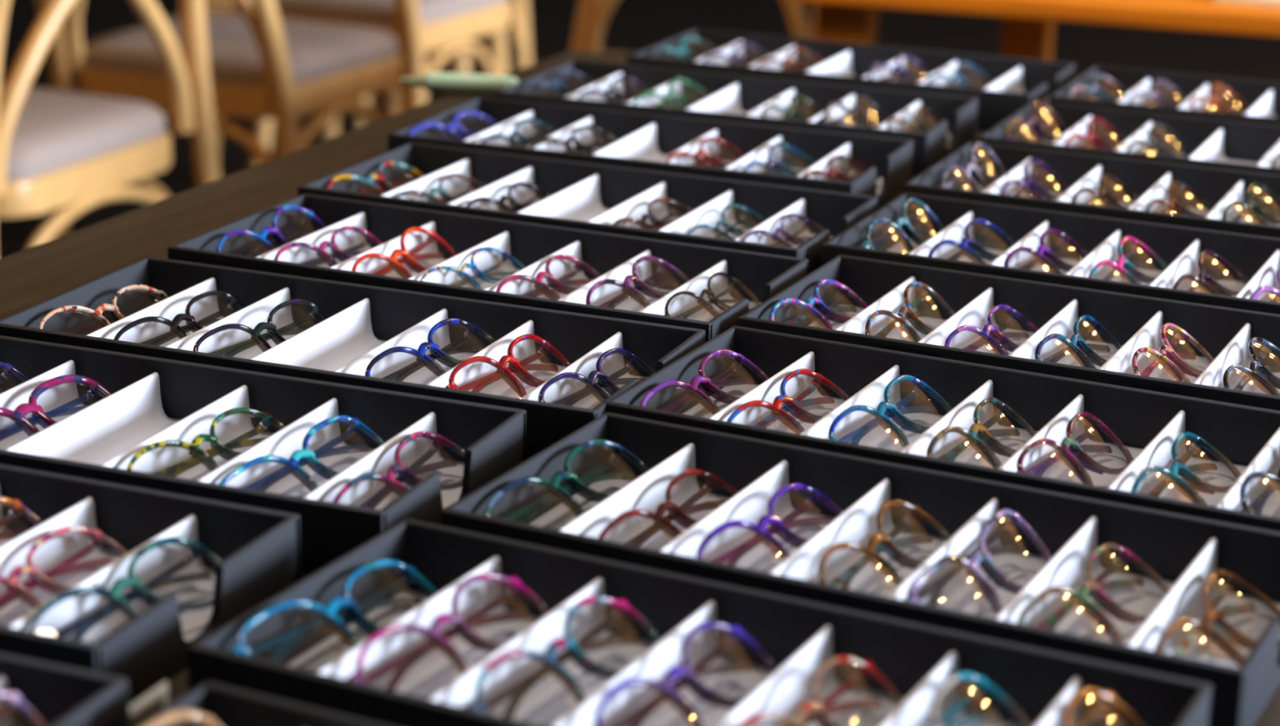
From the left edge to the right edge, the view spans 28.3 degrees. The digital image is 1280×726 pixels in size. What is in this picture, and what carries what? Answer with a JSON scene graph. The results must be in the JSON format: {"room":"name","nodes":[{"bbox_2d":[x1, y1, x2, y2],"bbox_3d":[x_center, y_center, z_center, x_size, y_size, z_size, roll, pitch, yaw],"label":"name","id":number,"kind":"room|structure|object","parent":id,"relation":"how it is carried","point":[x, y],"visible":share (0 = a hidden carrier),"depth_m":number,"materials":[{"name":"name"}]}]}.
{"room":"shop","nodes":[
{"label":"shop","id":0,"kind":"room"},
{"bbox_2d":[0,0,1279,258],"bbox_3d":[1.274,0.564,2.647,11.700,0.100,10.700,8,19,22],"label":"floor","id":1,"kind":"structure","parent":0,"point":[632,26],"depth_m":7.23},
{"bbox_2d":[0,0,221,248],"bbox_3d":[-0.897,-0.316,3.587,0.529,0.936,0.606,8,19,22],"label":"chair","id":2,"kind":"object","parent":1,"relation":"on","point":[77,152],"visible":0.63,"depth_m":3.56,"materials":[{"name":"beige wood"}]},
{"bbox_2d":[0,82,166,182],"bbox_3d":[-0.934,-0.339,3.597,0.400,0.053,0.439,8,19,22],"label":"cushion","id":3,"kind":"object","parent":2,"relation":"on","point":[57,135],"depth_m":3.54,"materials":[{"name":"grey fabric"}]},
{"bbox_2d":[36,0,403,239],"bbox_3d":[-0.702,-0.492,4.192,0.492,0.927,0.596,8,19,22],"label":"chair","id":4,"kind":"object","parent":1,"relation":"on","point":[263,64],"visible":0.44,"depth_m":4.11,"materials":[{"name":"brown wood"}]},
{"bbox_2d":[84,11,399,88],"bbox_3d":[-0.672,-0.534,4.251,0.439,0.053,0.400,8,19,22],"label":"cushion","id":5,"kind":"object","parent":4,"relation":"on","point":[321,55],"depth_m":4.13,"materials":[{"name":"grey fabric"}]},
{"bbox_2d":[204,0,510,154],"bbox_3d":[-0.548,-0.664,4.759,0.492,0.927,0.596,8,19,22],"label":"chair","id":6,"kind":"object","parent":1,"relation":"on","point":[420,27],"visible":0.36,"depth_m":4.66,"materials":[{"name":"beige wood"}]},
{"bbox_2d":[234,0,504,27],"bbox_3d":[-0.518,-0.706,4.818,0.439,0.053,0.400,8,19,22],"label":"cushion","id":7,"kind":"object","parent":6,"relation":"on","point":[367,13],"depth_m":4.64,"materials":[{"name":"grey fabric"}]},
{"bbox_2d":[250,0,531,167],"bbox_3d":[-0.523,-0.840,5.332,0.492,0.927,0.596,7,18,18],"label":"chair","id":8,"kind":"object","parent":1,"relation":"on","point":[518,28],"visible":0.2,"depth_m":5.51,"materials":[{"name":"beige wood"}]},
{"bbox_2d":[0,49,1279,725],"bbox_3d":[0.267,0.396,1.690,1.680,0.740,2.105,8,19,22],"label":"display table","id":9,"kind":"object","parent":1,"relation":"on","point":[30,277],"visible":0.08,"depth_m":2.05,"materials":[{"name":"brown wood"}]},
{"bbox_2d":[0,652,168,725],"bbox_3d":[-0.442,0.154,1.097,0.432,0.040,0.194,8,18,21],"label":"display tray","id":10,"kind":"object","parent":9,"relation":"on","point":[60,695],"visible":0.92,"depth_m":1.11,"materials":[{"name":"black plastic"}]},
{"bbox_2d":[0,689,46,725],"bbox_3d":[-0.287,0.169,1.030,0.042,0.030,0.148,9,19,23],"label":"eyeglasses","id":11,"kind":"object","parent":10,"relation":"on","point":[14,700],"visible":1,"depth_m":1.09,"materials":[{"name":"purple plastic"}]},
{"bbox_2d":[0,463,301,705],"bbox_3d":[-0.402,0.095,1.292,0.416,0.040,0.189,8,18,20],"label":"display tray","id":12,"kind":"object","parent":9,"relation":"on","point":[258,548],"visible":0.73,"depth_m":1.28,"materials":[{"name":"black plastic"}]},
{"bbox_2d":[0,525,128,610],"bbox_3d":[-0.296,0.111,1.246,0.042,0.026,0.150,8,18,20],"label":"eyeglasses","id":13,"kind":"object","parent":12,"relation":"on","point":[15,590],"visible":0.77,"depth_m":1.27,"materials":[{"name":"red plastic"}]},
{"bbox_2d":[27,537,222,640],"bbox_3d":[-0.241,0.115,1.223,0.043,0.027,0.147,9,19,23],"label":"eyeglasses","id":14,"kind":"object","parent":12,"relation":"on","point":[122,603],"visible":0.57,"depth_m":1.23,"materials":[{"name":"teal plastic"}]},
{"bbox_2d":[135,681,386,725],"bbox_3d":[-0.044,0.212,0.939,0.416,0.040,0.188,10,19,25],"label":"display tray","id":15,"kind":"object","parent":9,"relation":"on","point":[228,705],"visible":0.83,"depth_m":1.08,"materials":[{"name":"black plastic"}]},
{"bbox_2d":[143,709,220,725],"bbox_3d":[-0.204,0.174,1.008,0.041,0.031,0.149,10,19,26],"label":"eyeglasses","id":16,"kind":"object","parent":15,"relation":"on","point":[200,718],"visible":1,"depth_m":1.06,"materials":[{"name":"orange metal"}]},
{"bbox_2d":[0,335,525,574],"bbox_3d":[-0.294,0.045,1.460,0.416,0.040,0.189,8,18,19],"label":"display tray","id":17,"kind":"object","parent":9,"relation":"on","point":[153,399],"visible":0.54,"depth_m":1.48,"materials":[{"name":"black plastic"}]},
{"bbox_2d":[0,373,112,440],"bbox_3d":[-0.351,0.035,1.481,0.043,0.028,0.149,9,19,24],"label":"eyeglasses","id":18,"kind":"object","parent":17,"relation":"on","point":[38,416],"visible":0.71,"depth_m":1.50,"materials":[{"name":"purple plastic"}]},
{"bbox_2d":[126,407,285,476],"bbox_3d":[-0.240,0.051,1.435,0.039,0.026,0.148,9,19,24],"label":"eyeglasses","id":19,"kind":"object","parent":17,"relation":"on","point":[224,451],"visible":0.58,"depth_m":1.44,"materials":[{"name":"green plastic"}]},
{"bbox_2d":[217,414,384,491],"bbox_3d":[-0.183,0.059,1.414,0.043,0.028,0.148,9,19,24],"label":"eyeglasses","id":20,"kind":"object","parent":17,"relation":"on","point":[298,459],"visible":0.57,"depth_m":1.42,"materials":[{"name":"blue plastic"}]},
{"bbox_2d":[333,431,465,508],"bbox_3d":[-0.126,0.067,1.395,0.041,0.028,0.150,7,18,17],"label":"eyeglasses","id":21,"kind":"object","parent":17,"relation":"on","point":[408,475],"visible":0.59,"depth_m":1.40,"materials":[{"name":"purple plastic"}]},
{"bbox_2d":[0,256,705,460],"bbox_3d":[-0.186,-0.004,1.628,0.416,0.040,0.188,8,18,20],"label":"display tray","id":22,"kind":"object","parent":9,"relation":"on","point":[364,322],"visible":0.44,"depth_m":1.66,"materials":[{"name":"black plastic"}]},
{"bbox_2d":[37,284,168,334],"bbox_3d":[-0.349,-0.029,1.689,0.037,0.031,0.148,9,19,23],"label":"eyeglasses","id":23,"kind":"object","parent":22,"relation":"on","point":[100,321],"visible":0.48,"depth_m":1.69,"materials":[{"name":"orange plastic"}]},
{"bbox_2d":[113,290,247,346],"bbox_3d":[-0.295,-0.022,1.671,0.039,0.028,0.150,9,19,22],"label":"eyeglasses","id":24,"kind":"object","parent":22,"relation":"on","point":[176,331],"visible":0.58,"depth_m":1.68,"materials":[{"name":"black plastic"}]},
{"bbox_2d":[192,298,329,356],"bbox_3d":[-0.239,-0.015,1.652,0.038,0.032,0.150,9,19,24],"label":"eyeglasses","id":25,"kind":"object","parent":22,"relation":"on","point":[273,333],"visible":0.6,"depth_m":1.66,"materials":[{"name":"black plastic"}]},
{"bbox_2d":[364,317,491,381],"bbox_3d":[-0.127,-0.002,1.603,0.041,0.026,0.150,8,18,22],"label":"eyeglasses","id":26,"kind":"object","parent":22,"relation":"on","point":[442,355],"visible":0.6,"depth_m":1.61,"materials":[{"name":"blue plastic"}]},
{"bbox_2d":[444,333,570,398],"bbox_3d":[-0.076,0.007,1.583,0.039,0.036,0.150,8,18,21],"label":"eyeglasses","id":27,"kind":"object","parent":22,"relation":"on","point":[520,369],"visible":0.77,"depth_m":1.59,"materials":[{"name":"red plastic"}]},
{"bbox_2d":[537,347,656,405],"bbox_3d":[-0.020,0.016,1.562,0.039,0.033,0.150,8,19,22],"label":"eyeglasses","id":28,"kind":"object","parent":22,"relation":"on","point":[609,384],"visible":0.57,"depth_m":1.57,"materials":[{"name":"blue plastic"}]},
{"bbox_2d":[399,71,517,94],"bbox_3d":[-0.184,-0.283,2.567,0.120,0.020,0.020,3,17,7],"label":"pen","id":29,"kind":"object","parent":9,"relation":"on","point":[455,82],"visible":0.82,"depth_m":2.56,"materials":[{"name":"green plastic"}]},
{"bbox_2d":[167,193,808,342],"bbox_3d":[-0.108,-0.059,1.813,0.416,0.040,0.189,9,19,22],"label":"display tray","id":30,"kind":"object","parent":9,"relation":"on","point":[613,255],"visible":0.44,"depth_m":1.84,"materials":[{"name":"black plastic"}]},
{"bbox_2d":[215,204,326,256],"bbox_3d":[-0.269,-0.088,1.881,0.040,0.037,0.144,8,18,21],"label":"eyeglasses","id":31,"kind":"object","parent":30,"relation":"on","point":[279,237],"visible":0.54,"depth_m":1.89,"materials":[{"name":"blue plastic"}]},
{"bbox_2d":[273,225,382,266],"bbox_3d":[-0.222,-0.079,1.854,0.037,0.031,0.148,8,19,22],"label":"eyeglasses","id":32,"kind":"object","parent":30,"relation":"on","point":[323,257],"visible":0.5,"depth_m":1.86,"materials":[{"name":"purple plastic"}]},
{"bbox_2d":[351,226,457,278],"bbox_3d":[-0.167,-0.070,1.831,0.041,0.034,0.144,7,18,19],"label":"eyeglasses","id":33,"kind":"object","parent":30,"relation":"on","point":[409,258],"visible":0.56,"depth_m":1.84,"materials":[{"name":"red plastic"}]},
{"bbox_2d":[420,246,525,288],"bbox_3d":[-0.116,-0.061,1.809,0.035,0.027,0.147,8,18,21],"label":"eyeglasses","id":34,"kind":"object","parent":30,"relation":"on","point":[469,279],"visible":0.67,"depth_m":1.82,"materials":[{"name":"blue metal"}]},
{"bbox_2d":[495,253,599,300],"bbox_3d":[-0.060,-0.054,1.786,0.039,0.027,0.148,8,18,22],"label":"eyeglasses","id":35,"kind":"object","parent":30,"relation":"on","point":[561,285],"visible":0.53,"depth_m":1.79,"materials":[{"name":"pink plastic"}]},
{"bbox_2d":[585,255,684,308],"bbox_3d":[0.002,-0.050,1.763,0.040,0.027,0.148,8,18,20],"label":"eyeglasses","id":36,"kind":"object","parent":30,"relation":"on","point":[646,286],"visible":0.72,"depth_m":1.77,"materials":[{"name":"plastic"}]},
{"bbox_2d":[664,271,756,318],"bbox_3d":[0.051,-0.041,1.742,0.034,0.031,0.147,8,18,20],"label":"eyeglasses","id":37,"kind":"object","parent":30,"relation":"on","point":[714,300],"visible":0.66,"depth_m":1.75,"materials":[{"name":"brown plastic"}]},
{"bbox_2d":[297,142,877,274],"bbox_3d":[-0.041,-0.115,2.000,0.416,0.040,0.188,8,19,22],"label":"display tray","id":38,"kind":"object","parent":9,"relation":"on","point":[585,196],"visible":0.45,"depth_m":2.04,"materials":[{"name":"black plastic"}]},
{"bbox_2d":[327,160,424,195],"bbox_3d":[-0.208,-0.143,2.061,0.043,0.030,0.144,9,19,24],"label":"eyeglasses","id":39,"kind":"object","parent":38,"relation":"on","point":[371,188],"visible":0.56,"depth_m":2.07,"materials":[{"name":"multicoloured plastic"}]},
{"bbox_2d":[394,173,486,203],"bbox_3d":[-0.157,-0.131,2.040,0.040,0.026,0.148,9,19,23],"label":"eyeglasses","id":40,"kind":"object","parent":38,"relation":"on","point":[473,183],"visible":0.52,"depth_m":2.05,"materials":[{"name":"teal plastic"}]},
{"bbox_2d":[465,181,551,212],"bbox_3d":[-0.099,-0.123,2.018,0.040,0.027,0.148,8,18,20],"label":"eyeglasses","id":41,"kind":"object","parent":38,"relation":"on","point":[515,206],"visible":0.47,"depth_m":2.03,"materials":[{"name":"grey plastic"}]},
{"bbox_2d":[611,197,693,230],"bbox_3d":[0.014,-0.105,1.974,0.041,0.026,0.148,8,18,21],"label":"eyeglasses","id":42,"kind":"object","parent":38,"relation":"on","point":[677,206],"visible":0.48,"depth_m":1.98,"materials":[{"name":"brown plastic"}]},
{"bbox_2d":[686,204,766,239],"bbox_3d":[0.070,-0.099,1.952,0.036,0.026,0.147,8,18,20],"label":"eyeglasses","id":43,"kind":"object","parent":38,"relation":"on","point":[731,228],"visible":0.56,"depth_m":1.96,"materials":[{"name":"teal plastic"}]},
{"bbox_2d":[742,213,823,247],"bbox_3d":[0.113,-0.093,1.931,0.035,0.026,0.147,9,19,23],"label":"eyeglasses","id":44,"kind":"object","parent":38,"relation":"on","point":[791,237],"visible":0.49,"depth_m":1.94,"materials":[{"name":"purple plastic"}]},
{"bbox_2d":[387,96,913,209],"bbox_3d":[0.010,-0.176,2.202,0.416,0.040,0.188,8,18,20],"label":"display tray","id":45,"kind":"object","parent":9,"relation":"on","point":[646,140],"visible":0.55,"depth_m":2.24,"materials":[{"name":"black plastic"}]},
{"bbox_2d":[407,110,498,140],"bbox_3d":[-0.158,-0.204,2.256,0.044,0.028,0.149,9,19,24],"label":"eyeglasses","id":46,"kind":"object","parent":45,"relation":"on","point":[460,134],"visible":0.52,"depth_m":2.26,"materials":[{"name":"blue plastic"}]},
{"bbox_2d":[480,117,557,146],"bbox_3d":[-0.101,-0.193,2.238,0.041,0.026,0.150,7,18,19],"label":"eyeglasses","id":47,"kind":"object","parent":45,"relation":"on","point":[521,140],"visible":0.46,"depth_m":2.25,"materials":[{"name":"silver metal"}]},
{"bbox_2d":[528,124,617,154],"bbox_3d":[-0.053,-0.188,2.218,0.038,0.026,0.150,9,19,24],"label":"eyeglasses","id":48,"kind":"object","parent":45,"relation":"on","point":[580,147],"visible":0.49,"depth_m":2.23,"materials":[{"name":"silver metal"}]},
{"bbox_2d":[664,136,746,167],"bbox_3d":[0.060,-0.173,2.178,0.042,0.026,0.150,8,18,20],"label":"eyeglasses","id":49,"kind":"object","parent":45,"relation":"on","point":[706,158],"visible":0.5,"depth_m":2.19,"materials":[{"name":"red plastic"}]},
{"bbox_2d":[742,142,816,175],"bbox_3d":[0.119,-0.163,2.157,0.039,0.029,0.150,7,18,18],"label":"eyeglasses","id":50,"kind":"object","parent":45,"relation":"on","point":[776,164],"visible":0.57,"depth_m":2.17,"materials":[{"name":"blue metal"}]},
{"bbox_2d":[186,518,1212,725],"bbox_3d":[0.025,0.153,1.134,0.416,0.040,0.189,10,19,25],"label":"display tray","id":51,"kind":"object","parent":9,"relation":"on","point":[799,636],"visible":0.75,"depth_m":1.18,"materials":[{"name":"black plastic"}]},
{"bbox_2d":[228,559,438,662],"bbox_3d":[-0.136,0.124,1.204,0.043,0.036,0.151,10,19,26],"label":"eyeglasses","id":52,"kind":"object","parent":51,"relation":"on","point":[331,617],"visible":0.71,"depth_m":1.21,"materials":[{"name":"blue plastic"}]},
{"bbox_2d":[346,573,543,690],"bbox_3d":[-0.083,0.129,1.180,0.043,0.028,0.145,11,19,27],"label":"eyeglasses","id":53,"kind":"object","parent":51,"relation":"on","point":[461,627],"visible":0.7,"depth_m":1.19,"materials":[{"name":"pink plastic"}]},
{"bbox_2d":[466,595,661,719],"bbox_3d":[-0.029,0.138,1.154,0.042,0.029,0.145,10,19,27],"label":"eyeglasses","id":54,"kind":"object","parent":51,"relation":"on","point":[575,651],"visible":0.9,"depth_m":1.16,"materials":[{"name":"teal plastic"}]},
{"bbox_2d":[594,621,777,725],"bbox_3d":[0.024,0.147,1.129,0.042,0.029,0.145,10,19,27],"label":"eyeglasses","id":55,"kind":"object","parent":51,"relation":"on","point":[691,677],"visible":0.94,"depth_m":1.14,"materials":[{"name":"purple plastic"}]},
{"bbox_2d":[737,655,902,725],"bbox_3d":[0.079,0.161,1.105,0.041,0.031,0.145,11,20,30],"label":"eyeglasses","id":56,"kind":"object","parent":51,"relation":"on","point":[806,713],"visible":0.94,"depth_m":1.14,"materials":[{"name":"red plastic"}]},
{"bbox_2d":[928,671,1019,725],"bbox_3d":[0.133,0.167,1.078,0.044,0.029,0.151,10,19,27],"label":"eyeglasses","id":57,"kind":"object","parent":51,"relation":"on","point":[980,683],"visible":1,"depth_m":1.13,"materials":[{"name":"teal plastic"}]},
{"bbox_2d":[1062,688,1143,725],"bbox_3d":[0.183,0.169,1.053,0.041,0.031,0.145,11,19,27],"label":"eyeglasses","id":58,"kind":"object","parent":51,"relation":"on","point":[1108,699],"visible":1,"depth_m":1.11,"materials":[{"name":"orange plastic"}]},
{"bbox_2d":[495,59,978,177],"bbox_3d":[0.092,-0.233,2.392,0.416,0.040,0.189,8,18,20],"label":"display tray","id":59,"kind":"object","parent":9,"relation":"on","point":[734,97],"visible":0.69,"depth_m":2.42,"materials":[{"name":"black plastic"}]},
{"bbox_2d":[816,94,887,127],"bbox_3d":[0.203,-0.225,2.347,0.038,0.044,0.144,9,19,22],"label":"eyeglasses","id":60,"kind":"object","parent":59,"relation":"on","point":[859,115],"visible":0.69,"depth_m":2.35,"materials":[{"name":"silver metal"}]},
{"bbox_2d":[626,28,1075,132],"bbox_3d":[0.215,-0.288,2.580,0.416,0.040,0.188,8,18,21],"label":"display tray","id":61,"kind":"object","parent":9,"relation":"on","point":[1017,82],"visible":0.49,"depth_m":2.60,"materials":[{"name":"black plastic"}]},
{"bbox_2d":[440,412,1279,725],"bbox_3d":[0.125,0.102,1.307,0.416,0.040,0.188,10,19,25],"label":"display tray","id":62,"kind":"object","parent":9,"relation":"on","point":[1183,550],"visible":0.6,"depth_m":1.33,"materials":[{"name":"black plastic"}]},
{"bbox_2d":[484,439,649,523],"bbox_3d":[-0.035,0.070,1.377,0.041,0.027,0.150,10,19,27],"label":"eyeglasses","id":63,"kind":"object","parent":62,"relation":"on","point":[578,485],"visible":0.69,"depth_m":1.38,"materials":[{"name":"green plastic"}]},
{"bbox_2d":[598,468,739,546],"bbox_3d":[0.021,0.086,1.357,0.040,0.027,0.150,9,19,25],"label":"eyeglasses","id":64,"kind":"object","parent":62,"relation":"on","point":[677,513],"visible":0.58,"depth_m":1.36,"materials":[{"name":"red plastic"}]},
{"bbox_2d":[696,483,844,565],"bbox_3d":[0.074,0.090,1.327,0.041,0.028,0.150,10,19,26],"label":"eyeglasses","id":65,"kind":"object","parent":62,"relation":"on","point":[780,527],"visible":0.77,"depth_m":1.33,"materials":[{"name":"purple plastic"}]},
{"bbox_2d":[817,500,946,588],"bbox_3d":[0.129,0.100,1.301,0.042,0.028,0.145,10,19,25],"label":"eyeglasses","id":66,"kind":"object","parent":62,"relation":"on","point":[877,544],"visible":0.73,"depth_m":1.31,"materials":[{"name":"brown plastic"}]},
{"bbox_2d":[906,508,1052,616],"bbox_3d":[0.175,0.107,1.278,0.040,0.033,0.148,10,19,27],"label":"eyeglasses","id":67,"kind":"object","parent":62,"relation":"on","point":[981,555],"visible":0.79,"depth_m":1.28,"materials":[{"name":"purple plastic"}]},
{"bbox_2d":[1017,542,1163,642],"bbox_3d":[0.229,0.120,1.252,0.044,0.031,0.151,11,20,28],"label":"eyeglasses","id":68,"kind":"object","parent":62,"relation":"on","point":[1094,588],"visible":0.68,"depth_m":1.26,"materials":[{"name":"plastic"}]},
{"bbox_2d":[1153,568,1279,666],"bbox_3d":[0.285,0.131,1.226,0.044,0.029,0.151,10,19,25],"label":"eyeglasses","id":69,"kind":"object","parent":62,"relation":"on","point":[1223,635],"visible":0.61,"depth_m":1.23,"materials":[{"name":"orange plastic"}]},
{"bbox_2d":[604,325,1279,531],"bbox_3d":[0.206,0.050,1.484,0.416,0.040,0.189,9,19,25],"label":"display tray","id":70,"kind":"object","parent":9,"relation":"on","point":[1148,423],"visible":0.42,"depth_m":1.53,"materials":[{"name":"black plastic"}]},
{"bbox_2d":[639,348,766,414],"bbox_3d":[0.044,0.019,1.554,0.040,0.028,0.150,10,19,25],"label":"eyeglasses","id":71,"kind":"object","parent":70,"relation":"on","point":[711,387],"visible":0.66,"depth_m":1.56,"materials":[{"name":"purple plastic"}]},
{"bbox_2d":[726,368,844,434],"bbox_3d":[0.093,0.031,1.530,0.040,0.027,0.150,9,19,24],"label":"eyeglasses","id":72,"kind":"object","parent":70,"relation":"on","point":[793,406],"visible":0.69,"depth_m":1.54,"materials":[{"name":"red plastic"}]},
{"bbox_2d":[827,374,946,447],"bbox_3d":[0.153,0.034,1.504,0.039,0.028,0.150,10,19,26],"label":"eyeglasses","id":73,"kind":"object","parent":70,"relation":"on","point":[895,412],"visible":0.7,"depth_m":1.51,"materials":[{"name":"blue plastic"}]},
{"bbox_2d":[926,396,1034,468],"bbox_3d":[0.203,0.046,1.480,0.039,0.032,0.150,9,19,23],"label":"eyeglasses","id":74,"kind":"object","parent":70,"relation":"on","point":[983,441],"visible":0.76,"depth_m":1.49,"materials":[{"name":"brown plastic"}]},
{"bbox_2d":[1016,411,1129,484],"bbox_3d":[0.253,0.054,1.457,0.038,0.036,0.150,10,19,26],"label":"eyeglasses","id":75,"kind":"object","parent":70,"relation":"on","point":[1073,455],"visible":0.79,"depth_m":1.46,"materials":[{"name":"purple plastic"}]},
{"bbox_2d":[1130,431,1237,503],"bbox_3d":[0.310,0.066,1.430,0.040,0.028,0.150,9,19,24],"label":"eyeglasses","id":76,"kind":"object","parent":70,"relation":"on","point":[1181,477],"visible":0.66,"depth_m":1.44,"materials":[{"name":"teal plastic"}]},
{"bbox_2d":[1239,466,1279,514],"bbox_3d":[0.365,0.069,1.406,0.041,0.030,0.145,10,19,27],"label":"eyeglasses","id":77,"kind":"object","parent":70,"relation":"on","point":[1257,504],"visible":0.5,"depth_m":1.39,"materials":[{"name":"grey plastic"}]},
{"bbox_2d":[737,254,1279,410],"bbox_3d":[0.291,-0.005,1.667,0.416,0.040,0.188,9,19,24],"label":"display tray","id":78,"kind":"object","parent":9,"relation":"on","point":[1135,322],"visible":0.57,"depth_m":1.72,"materials":[{"name":"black plastic"}]},
{"bbox_2d":[768,279,868,328],"bbox_3d":[0.126,-0.035,1.734,0.038,0.030,0.148,9,19,23],"label":"eyeglasses","id":79,"kind":"object","parent":78,"relation":"on","point":[823,312],"visible":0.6,"depth_m":1.74,"materials":[{"name":"purple plastic"}]},
{"bbox_2d":[864,280,950,342],"bbox_3d":[0.185,-0.026,1.710,0.039,0.036,0.144,8,19,22],"label":"eyeglasses","id":80,"kind":"object","parent":78,"relation":"on","point":[904,313],"visible":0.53,"depth_m":1.72,"materials":[{"name":"brown plastic"}]},
{"bbox_2d":[943,303,1038,355],"bbox_3d":[0.239,-0.015,1.685,0.039,0.031,0.150,9,19,24],"label":"eyeglasses","id":81,"kind":"object","parent":78,"relation":"on","point":[993,336],"visible":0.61,"depth_m":1.69,"materials":[{"name":"purple plastic"}]},
{"bbox_2d":[1034,314,1121,368],"bbox_3d":[0.292,-0.007,1.661,0.038,0.037,0.150,9,19,24],"label":"eyeglasses","id":82,"kind":"object","parent":78,"relation":"on","point":[1082,352],"visible":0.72,"depth_m":1.67,"materials":[{"name":"blue plastic"}]},
{"bbox_2d":[1131,322,1213,382],"bbox_3d":[0.347,0.001,1.637,0.040,0.034,0.145,9,19,22],"label":"eyeglasses","id":83,"kind":"object","parent":78,"relation":"on","point":[1172,362],"visible":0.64,"depth_m":1.64,"materials":[{"name":"pink plastic"}]},
{"bbox_2d":[1222,336,1279,395],"bbox_3d":[0.400,0.010,1.613,0.042,0.030,0.145,9,19,23],"label":"eyeglasses","id":84,"kind":"object","parent":78,"relation":"on","point":[1262,376],"visible":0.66,"depth_m":1.62,"materials":[{"name":"grey plastic"}]},
{"bbox_2d":[820,192,1279,314],"bbox_3d":[0.360,-0.062,1.859,0.416,0.040,0.188,9,19,23],"label":"display tray","id":85,"kind":"object","parent":9,"relation":"on","point":[1257,258],"visible":0.43,"depth_m":1.92,"materials":[{"name":"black plastic"}]},
{"bbox_2d":[857,197,942,253],"bbox_3d":[0.204,-0.097,1.923,0.038,0.037,0.145,9,19,23],"label":"eyeglasses","id":86,"kind":"object","parent":85,"relation":"on","point":[902,224],"visible":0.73,"depth_m":1.93,"materials":[{"name":"teal plastic"}]},
{"bbox_2d":[927,217,1016,263],"bbox_3d":[0.253,-0.083,1.900,0.039,0.028,0.150,9,19,24],"label":"eyeglasses","id":87,"kind":"object","parent":85,"relation":"on","point":[974,251],"visible":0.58,"depth_m":1.91,"materials":[{"name":"blue plastic"}]},
{"bbox_2d":[1003,227,1088,274],"bbox_3d":[0.305,-0.076,1.877,0.039,0.029,0.150,9,19,24],"label":"eyeglasses","id":88,"kind":"object","parent":85,"relation":"on","point":[1051,261],"visible":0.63,"depth_m":1.88,"materials":[{"name":"purple plastic"}]},
{"bbox_2d":[1088,235,1166,284],"bbox_3d":[0.359,-0.066,1.854,0.039,0.031,0.150,9,19,22],"label":"eyeglasses","id":89,"kind":"object","parent":85,"relation":"on","point":[1126,269],"visible":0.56,"depth_m":1.86,"materials":[{"name":"pink plastic"}]},
{"bbox_2d":[1172,248,1247,296],"bbox_3d":[0.414,-0.055,1.830,0.039,0.030,0.150,9,19,22],"label":"eyeglasses","id":90,"kind":"object","parent":85,"relation":"on","point":[1204,282],"visible":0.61,"depth_m":1.84,"materials":[{"name":"brown plastic"}]},
{"bbox_2d":[902,141,1279,238],"bbox_3d":[0.440,-0.121,2.054,0.416,0.040,0.188,9,19,22],"label":"display tray","id":91,"kind":"object","parent":9,"relation":"on","point":[1149,180],"visible":0.48,"depth_m":2.13,"materials":[{"name":"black plastic"}]},
{"bbox_2d":[941,142,1004,191],"bbox_3d":[0.279,-0.152,2.115,0.036,0.046,0.144,8,18,21],"label":"eyeglasses","id":92,"kind":"object","parent":91,"relation":"on","point":[987,150],"visible":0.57,"depth_m":2.12,"materials":[{"name":"purple plastic"}]},
{"bbox_2d":[1000,157,1069,199],"bbox_3d":[0.328,-0.142,2.095,0.039,0.033,0.150,8,18,19],"label":"eyeglasses","id":93,"kind":"object","parent":91,"relation":"on","point":[1028,184],"visible":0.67,"depth_m":2.10,"materials":[{"name":"purple plastic"}]},
{"bbox_2d":[1071,173,1138,208],"bbox_3d":[0.384,-0.132,2.072,0.039,0.033,0.150,9,19,22],"label":"eyeglasses","id":94,"kind":"object","parent":91,"relation":"on","point":[1103,196],"visible":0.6,"depth_m":2.08,"materials":[{"name":"brown plastic"}]},
{"bbox_2d":[1145,180,1213,217],"bbox_3d":[0.438,-0.123,2.050,0.040,0.028,0.150,8,18,21],"label":"eyeglasses","id":95,"kind":"object","parent":91,"relation":"on","point":[1173,206],"visible":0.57,"depth_m":2.06,"materials":[{"name":"brown plastic"}]},
{"bbox_2d":[1221,182,1279,225],"bbox_3d":[0.495,-0.119,2.026,0.039,0.029,0.150,9,19,24],"label":"eyeglasses","id":96,"kind":"object","parent":91,"relation":"on","point":[1251,206],"visible":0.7,"depth_m":2.03,"materials":[{"name":"plastic"}]},
{"bbox_2d":[977,100,1279,174],"bbox_3d":[0.523,-0.175,2.236,0.416,0.040,0.188,8,19,22],"label":"display tray","id":97,"kind":"object","parent":9,"relation":"on","point":[1230,144],"visible":0.4,"depth_m":2.32,"materials":[{"name":"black plastic"}]},
{"bbox_2d":[1004,100,1067,142],"bbox_3d":[0.360,-0.209,2.297,0.038,0.040,0.144,8,18,22],"label":"eyeglasses","id":98,"kind":"object","parent":97,"relation":"on","point":[1046,108],"visible":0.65,"depth_m":2.30,"materials":[{"name":"brown plastic"}]},
{"bbox_2d":[1064,116,1126,150],"bbox_3d":[0.412,-0.196,2.276,0.039,0.031,0.150,8,18,21],"label":"eyeglasses","id":99,"kind":"object","parent":97,"relation":"on","point":[1091,140],"visible":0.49,"depth_m":2.28,"materials":[{"name":"red plastic"}]},
{"bbox_2d":[1048,65,1279,124],"bbox_3d":[0.616,-0.231,2.423,0.416,0.040,0.188,8,19,22],"label":"display tray","id":100,"kind":"object","parent":9,"relation":"on","point":[1262,98],"visible":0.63,"depth_m":2.52,"materials":[{"name":"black plastic"}]},
{"bbox_2d":[571,0,817,55],"bbox_3d":[0.039,-0.428,4.040,0.492,0.927,0.596,8,19,22],"label":"chair","id":101,"kind":"object","parent":1,"relation":"on","point":[593,15],"visible":0.05,"depth_m":4.19,"materials":[{"name":"brown wood"}]},
{"bbox_2d":[781,0,1279,61],"bbox_3d":[1.170,-0.148,3.522,1.850,0.740,0.750,7,18,17],"label":"side table","id":102,"kind":"object","parent":1,"relation":"on","point":[1027,25],"visible":0.14,"depth_m":3.26,"materials":[{"name":"orange wood"}]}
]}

